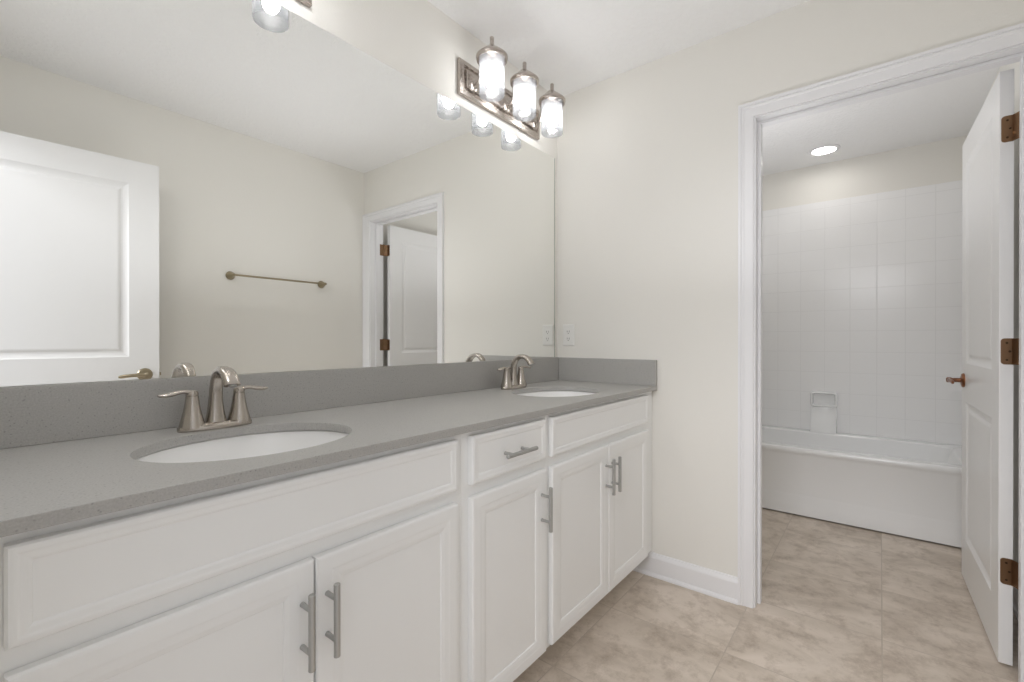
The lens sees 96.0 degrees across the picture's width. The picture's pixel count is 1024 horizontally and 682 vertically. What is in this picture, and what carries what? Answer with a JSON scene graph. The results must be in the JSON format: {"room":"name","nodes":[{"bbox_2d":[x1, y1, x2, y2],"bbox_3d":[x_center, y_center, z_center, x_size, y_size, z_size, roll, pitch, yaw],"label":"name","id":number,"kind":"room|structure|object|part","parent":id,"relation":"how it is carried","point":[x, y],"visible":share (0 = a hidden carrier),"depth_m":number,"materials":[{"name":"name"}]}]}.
{"room":"bathroom","nodes":[
{"label":"bathroom","id":0,"kind":"room"},
{"bbox_2d":[5,0,557,386],"bbox_3d":[-0.467,-0.107,1.727,0.120,2.440,2.375,0,0,39],"label":"wall","id":1,"kind":"structure","parent":0,"point":[414,38],"depth_m":1.77,"materials":[{"name":"white paint"}]},
{"bbox_2d":[0,0,554,386],"bbox_3d":[-0.422,-0.447,1.679,0.006,1.074,2.088,0,0,39],"label":"mirror","id":2,"kind":"object","parent":1,"relation":"attached to","point":[189,188],"visible":1,"depth_m":1.26,"materials":[{"name":"silver mirror"}]},
{"bbox_2d":[0,357,558,448],"bbox_3d":[-0.405,0.152,1.691,0.020,0.122,2.121,0,0,39],"label":"backsplash","id":3,"kind":"structure","parent":1,"relation":"attached to","point":[51,413],"depth_m":1.19,"materials":[{"name":"grey stone"}]},
{"bbox_2d":[297,0,311,7],"bbox_3d":[-0.727,-1.125,1.142,0.199,0.240,0.580,0,0,39],"label":"vanity light","id":4,"kind":"object","parent":1,"relation":"attached to","point":[308,3],"visible":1,"depth_m":1.41,"materials":[{"name":"silver metal"}]},
{"bbox_2d":[457,36,565,139],"bbox_3d":[0.029,-1.128,2.088,0.199,0.240,0.580,0,0,39],"label":"vanity light","id":5,"kind":"object","parent":1,"relation":"attached to","point":[485,91],"visible":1,"depth_m":2.06,"materials":[{"name":"silver metal"}]},
{"bbox_3d":[-0.125,-1.139,1.929,0.110,0.164,0.051,0,0,39],"label":"arm","id":6,"kind":"part","parent":5,"relation":"part of","materials":[{"name":"silver metal"}]},
{"bbox_3d":[-0.082,-1.082,1.895,0.051,0.089,0.051,0,0,39],"label":"light bulb","id":7,"kind":"part","parent":5,"relation":"part of","materials":[{"name":"white glass"}]},
{"bbox_3d":[-0.040,-1.105,2.140,0.026,0.147,0.576,0,0,39],"label":"plate","id":8,"kind":"part","parent":5,"relation":"part of","materials":[{"name":"silver metal"}]},
{"bbox_3d":[0.013,-1.140,2.103,0.110,0.164,0.051,0,0,39],"label":"arm","id":9,"kind":"part","parent":5,"relation":"part of","materials":[{"name":"silver metal"}]},
{"bbox_3d":[0.056,-1.082,2.069,0.051,0.089,0.051,0,0,39],"label":"light bulb","id":10,"kind":"part","parent":5,"relation":"part of","materials":[{"name":"white glass"}]},
{"bbox_3d":[0.152,-1.140,2.276,0.110,0.164,0.051,0,0,39],"label":"arm","id":11,"kind":"part","parent":5,"relation":"part of","materials":[{"name":"silver metal"}]},
{"bbox_3d":[0.195,-1.083,2.242,0.051,0.089,0.051,0,0,39],"label":"light bulb","id":12,"kind":"part","parent":5,"relation":"part of","materials":[{"name":"white glass"}]},
{"bbox_2d":[427,0,999,175],"bbox_3d":[0.919,-1.377,1.923,2.098,0.100,4.415,0,0,39],"label":"ceiling","id":13,"kind":"structure","parent":0,"point":[571,45],"depth_m":2.14,"materials":[{"name":"white paint"}]},
{"bbox_2d":[807,144,840,155],"bbox_3d":[2.170,-1.325,3.211,0.192,0.010,0.192,0,0,39],"label":"recessed light","id":14,"kind":"object","parent":13,"relation":"in","point":[830,148],"visible":1,"depth_m":3.20,"materials":[{"name":"white paint"}]},
{"bbox_2d":[513,508,1017,681],"bbox_3d":[0.919,1.163,1.929,2.098,0.100,4.415,0,0,39],"label":"floor","id":15,"kind":"structure","parent":0,"point":[840,602],"depth_m":1.81,"materials":[{"name":"tile"}]},
{"bbox_2d":[0,434,459,681],"bbox_3d":[-0.581,0.674,1.011,0.590,0.880,0.841,0,0,39],"label":"base cabinet","id":16,"kind":"object","parent":15,"relation":"on","point":[348,570],"visible":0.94,"depth_m":0.79,"materials":[{"name":"white paint"}]},
{"bbox_3d":[-0.499,0.701,0.719,0.018,0.580,0.392,0,0,39],"label":"cabinet door","id":17,"kind":"part","parent":16,"relation":"part of","materials":[{"name":"white paint"}]},
{"bbox_3d":[-0.373,0.484,0.838,0.031,0.010,0.010,0,0,39],"label":"post","id":18,"kind":"part","parent":16,"relation":"part of","materials":[{"name":"silver metal"}]},
{"bbox_3d":[-0.373,0.562,0.838,0.031,0.010,0.010,0,0,39],"label":"post","id":19,"kind":"part","parent":16,"relation":"part of","materials":[{"name":"silver metal"}]},
{"bbox_3d":[-0.358,0.523,0.826,0.012,0.137,0.012,0,0,39],"label":"pull handle","id":20,"kind":"part","parent":16,"relation":"part of","materials":[{"name":"silver metal"}]},
{"bbox_2d":[0,357,656,537],"bbox_3d":[-0.194,0.162,1.523,0.560,0.142,2.121,0,0,39],"label":"countertop","id":21,"kind":"structure","parent":16,"relation":"on","point":[69,452],"depth_m":1.07,"materials":[{"name":"grey stone"}]},
{"bbox_2d":[157,366,267,432],"bbox_3d":[-0.728,0.137,1.139,0.182,0.154,0.168,0,0,-9],"label":"faucet","id":22,"kind":"object","parent":21,"relation":"on","point":[192,420],"visible":1,"depth_m":1.12,"materials":[{"name":"silver metal"}]},
{"bbox_3d":[-0.781,0.123,1.080,0.027,0.017,0.082,0,0,39],"label":"lever","id":23,"kind":"part","parent":22,"relation":"part of","materials":[{"name":"silver metal"}]},
{"bbox_3d":[-0.764,0.170,1.102,0.054,0.076,0.054,0,0,39],"label":"handle","id":24,"kind":"part","parent":22,"relation":"part of","materials":[{"name":"silver metal"}]},
{"bbox_3d":[-0.732,0.206,1.142,0.060,0.016,0.164,0,0,39],"label":"plate","id":25,"kind":"part","parent":22,"relation":"part of","materials":[{"name":"silver metal"}]},
{"bbox_3d":[-0.700,0.132,1.116,0.134,0.142,0.047,0,0,39],"label":"spout","id":26,"kind":"part","parent":22,"relation":"part of","materials":[{"name":"silver metal"}]},
{"bbox_3d":[-0.700,0.170,1.183,0.054,0.076,0.054,0,0,39],"label":"handle","id":27,"kind":"part","parent":22,"relation":"part of","materials":[{"name":"silver metal"}]},
{"bbox_3d":[-0.682,0.123,1.204,0.027,0.017,0.082,0,0,39],"label":"lever","id":28,"kind":"part","parent":22,"relation":"part of","materials":[{"name":"silver metal"}]},
{"bbox_2d":[136,430,347,462],"bbox_3d":[-0.564,0.318,1.013,0.399,0.165,0.488,0,0,39],"label":"undermount sink","id":29,"kind":"object","parent":21,"relation":"in","point":[266,443],"visible":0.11,"depth_m":1.15,"materials":[{"name":"white ceramic"}]},
{"bbox_2d":[497,354,534,389],"bbox_3d":[0.012,0.135,2.067,0.182,0.154,0.168,0,0,-9],"label":"faucet","id":30,"kind":"object","parent":21,"relation":"on","point":[511,379],"visible":1,"depth_m":2.05,"materials":[{"name":"silver metal"}]},
{"bbox_3d":[-0.040,0.121,2.007,0.027,0.017,0.082,0,0,39],"label":"lever","id":31,"kind":"part","parent":30,"relation":"part of","materials":[{"name":"silver metal"}]},
{"bbox_3d":[-0.024,0.168,2.030,0.054,0.076,0.054,0,0,39],"label":"handle","id":32,"kind":"part","parent":30,"relation":"part of","materials":[{"name":"silver metal"}]},
{"bbox_3d":[0.009,0.204,2.070,0.060,0.016,0.164,0,0,39],"label":"plate","id":33,"kind":"part","parent":30,"relation":"part of","materials":[{"name":"silver metal"}]},
{"bbox_3d":[0.041,0.168,2.110,0.054,0.076,0.054,0,0,39],"label":"handle","id":34,"kind":"part","parent":30,"relation":"part of","materials":[{"name":"silver metal"}]},
{"bbox_3d":[0.041,0.129,2.044,0.134,0.142,0.047,0,0,39],"label":"spout","id":35,"kind":"part","parent":30,"relation":"part of","materials":[{"name":"silver metal"}]},
{"bbox_3d":[0.059,0.121,2.131,0.027,0.017,0.082,0,0,39],"label":"lever","id":36,"kind":"part","parent":30,"relation":"part of","materials":[{"name":"silver metal"}]},
{"bbox_2d":[517,391,595,396],"bbox_3d":[0.189,0.316,1.957,0.399,0.165,0.488,0,0,39],"label":"undermount sink","id":37,"kind":"object","parent":21,"relation":"in","point":[537,393],"visible":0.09,"depth_m":2.14,"materials":[{"name":"white ceramic"}]},
{"bbox_3d":[-0.342,0.484,0.876,0.031,0.010,0.010,0,0,39],"label":"post","id":38,"kind":"part","parent":16,"relation":"part of","materials":[{"name":"silver metal"}]},
{"bbox_3d":[-0.342,0.562,0.876,0.031,0.010,0.010,0,0,39],"label":"post","id":39,"kind":"part","parent":16,"relation":"part of","materials":[{"name":"silver metal"}]},
{"bbox_3d":[-0.328,0.523,0.865,0.012,0.137,0.012,0,0,39],"label":"pull handle","id":40,"kind":"part","parent":16,"relation":"part of","materials":[{"name":"silver metal"}]},
{"bbox_3d":[-0.258,0.700,1.022,0.018,0.580,0.374,0,0,39],"label":"cabinet door","id":41,"kind":"part","parent":16,"relation":"part of","materials":[{"name":"white paint"}]},
{"bbox_2d":[460,415,552,681],"bbox_3d":[-0.198,0.673,1.490,0.590,0.880,0.385,0,0,39],"label":"base cabinet","id":42,"kind":"object","parent":15,"relation":"on","point":[503,496],"visible":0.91,"depth_m":1.31,"materials":[{"name":"white paint"}]},
{"bbox_3d":[-0.002,0.313,1.341,0.018,0.128,0.342,0,0,39],"label":"drawer","id":43,"kind":"part","parent":42,"relation":"part of","materials":[{"name":"white paint"}]},
{"bbox_3d":[-0.002,0.699,1.342,0.018,0.580,0.342,0,0,39],"label":"cabinet door","id":44,"kind":"part","parent":42,"relation":"part of","materials":[{"name":"white paint"}]},
{"bbox_3d":[0.031,0.317,1.314,0.012,0.012,0.137,0,0,39],"label":"pull handle","id":45,"kind":"part","parent":42,"relation":"part of","materials":[{"name":"silver metal"}]},
{"bbox_3d":[0.120,0.522,1.425,0.012,0.137,0.012,0,0,39],"label":"pull handle","id":46,"kind":"part","parent":42,"relation":"part of","materials":[{"name":"silver metal"}]},
{"bbox_2d":[545,391,651,648],"bbox_3d":[0.201,0.672,1.991,0.590,0.880,0.895,0,0,39],"label":"base cabinet","id":47,"kind":"object","parent":15,"relation":"on","point":[598,461],"visible":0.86,"depth_m":1.73,"materials":[{"name":"white paint"}]},
{"bbox_3d":[0.248,0.698,1.655,0.018,0.580,0.394,0,0,39],"label":"cabinet door","id":48,"kind":"part","parent":47,"relation":"part of","materials":[{"name":"white paint"}]},
{"bbox_3d":[0.372,0.312,1.810,0.018,0.128,0.793,0,0,39],"label":"false drawer","id":49,"kind":"part","parent":47,"relation":"part of","materials":[{"name":"white paint"}]},
{"bbox_3d":[0.390,0.521,1.764,0.012,0.137,0.012,0,0,39],"label":"pull handle","id":50,"kind":"part","parent":47,"relation":"part of","materials":[{"name":"silver metal"}]},
{"bbox_3d":[0.422,0.521,1.804,0.012,0.137,0.012,0,0,39],"label":"pull handle","id":51,"kind":"part","parent":47,"relation":"part of","materials":[{"name":"silver metal"}]},
{"bbox_3d":[0.497,0.698,1.967,0.018,0.580,0.394,0,0,39],"label":"cabinet door","id":52,"kind":"part","parent":47,"relation":"part of","materials":[{"name":"white paint"}]},
{"bbox_2d":[762,425,961,547],"bbox_3d":[2.120,0.890,3.156,1.521,0.427,0.764,0,0,39],"label":"bathtub","id":53,"kind":"object","parent":15,"relation":"on","point":[902,487],"visible":0.64,"depth_m":2.78,"materials":[{"name":"white ceramic"}]},
{"bbox_2d":[557,0,1023,576],"bbox_3d":[1.001,-0.108,2.001,1.833,2.440,0.115,0,0,39],"label":"wall","id":54,"kind":"structure","parent":0,"point":[647,154],"depth_m":2.09,"materials":[{"name":"white paint"}]},
{"bbox_2d":[563,324,574,345],"bbox_3d":[0.304,-0.032,2.478,0.071,0.115,0.009,0,0,39],"label":"wall outlet","id":55,"kind":"object","parent":54,"relation":"attached to","point":[568,329],"visible":1,"depth_m":2.47,"materials":[{"name":"white plastic"}]},
{"bbox_2d":[566,329,570,340],"bbox_3d":[0.303,-0.032,2.478,0.033,0.066,0.005,0,0,39],"label":"receptacle","id":56,"kind":"object","parent":55,"relation":"attached to","point":[568,331],"depth_m":2.47,"materials":[{"name":"white plastic"}]},
{"bbox_2d":[633,551,737,604],"bbox_3d":[0.771,1.058,2.100,0.473,0.108,0.021,0,0,39],"label":"baseboard","id":57,"kind":"structure","parent":54,"relation":"attached to","point":[700,579],"depth_m":2.07,"materials":[{"name":"white paint"}]},
{"bbox_2d":[738,23,1023,607],"bbox_3d":[1.315,0.062,1.665,0.916,2.102,0.018,0,0,39],"label":"trim","id":58,"kind":"structure","parent":54,"relation":"attached to","point":[1011,36],"depth_m":1.92,"materials":[{"name":"white paint"}]},
{"bbox_2d":[754,44,1023,681],"bbox_3d":[1.351,0.085,1.725,0.808,2.057,0.119,0,0,39],"label":"trim","id":59,"kind":"structure","parent":54,"relation":"attached to","point":[1014,54],"depth_m":1.74,"materials":[{"name":"white paint"}]},
{"bbox_2d":[946,69,1019,665],"bbox_3d":[1.907,0.090,1.863,0.157,2.026,0.802,0,0,37],"label":"door","id":60,"kind":"structure","parent":54,"relation":"in","point":[990,349],"depth_m":1.70,"materials":[{"name":"white paint"}]},
{"bbox_3d":[2.035,0.182,2.117,0.053,0.024,0.125,0,0,37],"label":"lever handle","id":61,"kind":"part","parent":60,"relation":"part of","materials":[{"name":"brown metal"}]},
{"bbox_2d":[762,135,967,210],"bbox_3d":[2.395,-0.111,3.498,1.523,2.440,0.115,0,0,39],"label":"wall","id":62,"kind":"structure","parent":0,"point":[937,162],"depth_m":3.30,"materials":[{"name":"white paint"}]},
{"bbox_2d":[762,180,961,444],"bbox_3d":[2.123,-0.184,3.158,1.521,1.719,0.754,0,0,39],"label":"tub surround","id":63,"kind":"object","parent":62,"relation":"attached to","point":[862,295],"visible":0.56,"depth_m":3.30,"materials":[{"name":"tile"}]},
{"bbox_3d":[2.325,0.435,3.440,0.167,0.114,0.038,0,0,39],"label":"soap dish","id":64,"kind":"part","parent":63,"relation":"part of","materials":[{"name":"white plastic"}]},
{"bbox_2d":[986,62,1019,561],"bbox_3d":[1.694,-0.106,1.307,0.115,2.440,4.415,0,0,39],"label":"door frame","id":65,"kind":"structure","parent":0,"point":[1016,66],"depth_m":1.96,"materials":[{"name":"white paint"}]},
{"bbox_2d":[1013,587,1017,619],"bbox_3d":[2.107,1.059,1.936,0.021,0.108,1.160,0,0,39],"label":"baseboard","id":66,"kind":"structure","parent":65,"relation":"attached to","point":[1015,591],"depth_m":1.89,"materials":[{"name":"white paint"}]}
]}

